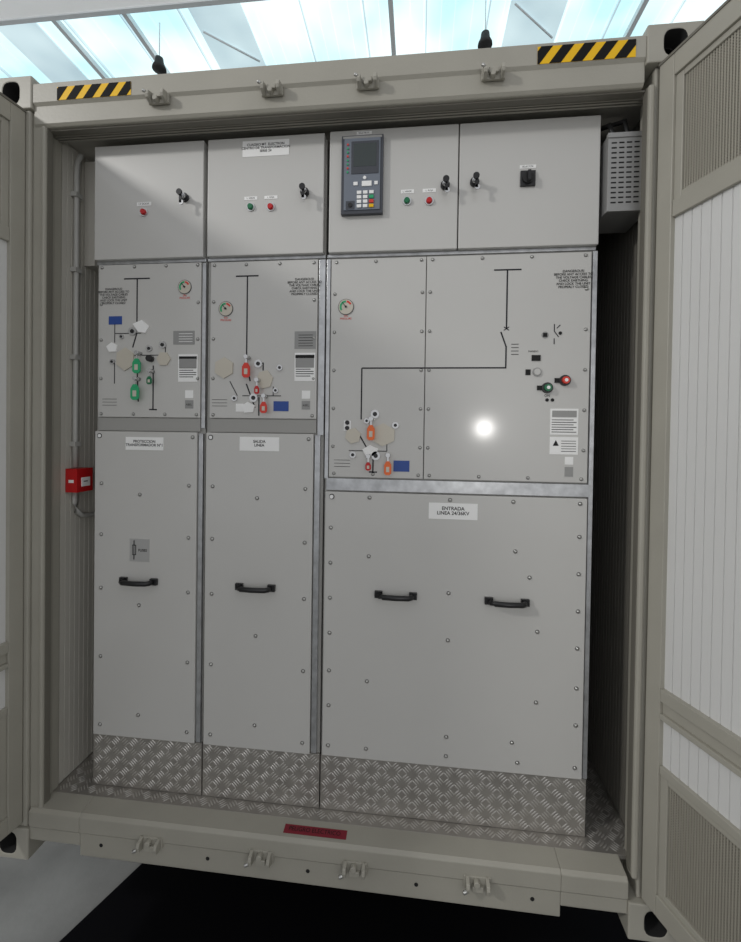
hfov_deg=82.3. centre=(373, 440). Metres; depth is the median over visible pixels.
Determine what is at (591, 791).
floor lozenges
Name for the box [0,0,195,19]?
roof
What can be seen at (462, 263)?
tall cabinet
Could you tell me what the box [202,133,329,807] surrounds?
tall cabinet
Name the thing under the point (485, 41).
pendant lamp
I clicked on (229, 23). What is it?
roof vents
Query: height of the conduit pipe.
1.487 m
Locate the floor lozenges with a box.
[60,755,624,851]
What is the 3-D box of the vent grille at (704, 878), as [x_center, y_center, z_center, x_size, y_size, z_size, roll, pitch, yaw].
[0.922,1.212,1.184,0.018,0.335,0.203,1,1,-14]
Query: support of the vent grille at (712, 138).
attached to the door at (662, 706)
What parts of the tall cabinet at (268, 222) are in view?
mechanism panel, box door, trim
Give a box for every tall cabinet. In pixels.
[93,141,209,794]
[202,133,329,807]
[320,115,600,836]
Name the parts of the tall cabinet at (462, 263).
mechanism panel, box door, mechanism panel, box door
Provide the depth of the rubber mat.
1.79 m
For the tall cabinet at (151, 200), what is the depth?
1.64 m
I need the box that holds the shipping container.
[0,20,703,941]
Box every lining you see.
[0,239,6,709]
[663,183,740,829]
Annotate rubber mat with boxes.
[59,863,647,941]
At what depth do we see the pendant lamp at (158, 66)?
5.65 m
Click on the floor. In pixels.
(44, 896)
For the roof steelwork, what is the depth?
5.59 m
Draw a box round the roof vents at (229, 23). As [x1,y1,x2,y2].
[0,0,567,82]
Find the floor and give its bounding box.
[0,841,141,941]
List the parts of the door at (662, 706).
hardware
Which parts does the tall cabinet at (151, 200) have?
mechanism panel, box door, trim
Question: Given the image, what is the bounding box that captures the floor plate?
[52,753,625,859]
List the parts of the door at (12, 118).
hardware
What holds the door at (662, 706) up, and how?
attached to the shipping container
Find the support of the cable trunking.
attached to the shipping container
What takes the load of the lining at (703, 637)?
attached to the door at (662, 706)
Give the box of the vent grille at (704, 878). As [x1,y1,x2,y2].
[667,787,740,941]
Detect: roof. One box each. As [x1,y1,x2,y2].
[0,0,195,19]
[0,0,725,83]
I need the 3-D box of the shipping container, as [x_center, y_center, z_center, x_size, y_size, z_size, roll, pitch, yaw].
[0.101,0.100,4.450,2.446,2.896,6.101,1,1,6]
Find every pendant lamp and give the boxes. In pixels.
[152,22,166,73]
[478,0,491,48]
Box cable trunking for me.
[84,162,98,272]
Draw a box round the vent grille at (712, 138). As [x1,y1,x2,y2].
[683,29,740,188]
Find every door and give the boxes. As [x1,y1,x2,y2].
[0,92,25,840]
[641,0,740,941]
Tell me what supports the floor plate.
in the shipping container
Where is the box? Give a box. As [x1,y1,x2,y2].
[599,119,641,233]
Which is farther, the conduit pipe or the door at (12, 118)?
the conduit pipe
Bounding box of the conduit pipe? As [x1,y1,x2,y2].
[69,153,94,516]
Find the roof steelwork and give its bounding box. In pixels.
[0,0,685,78]
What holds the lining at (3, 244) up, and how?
attached to the door at (12, 118)

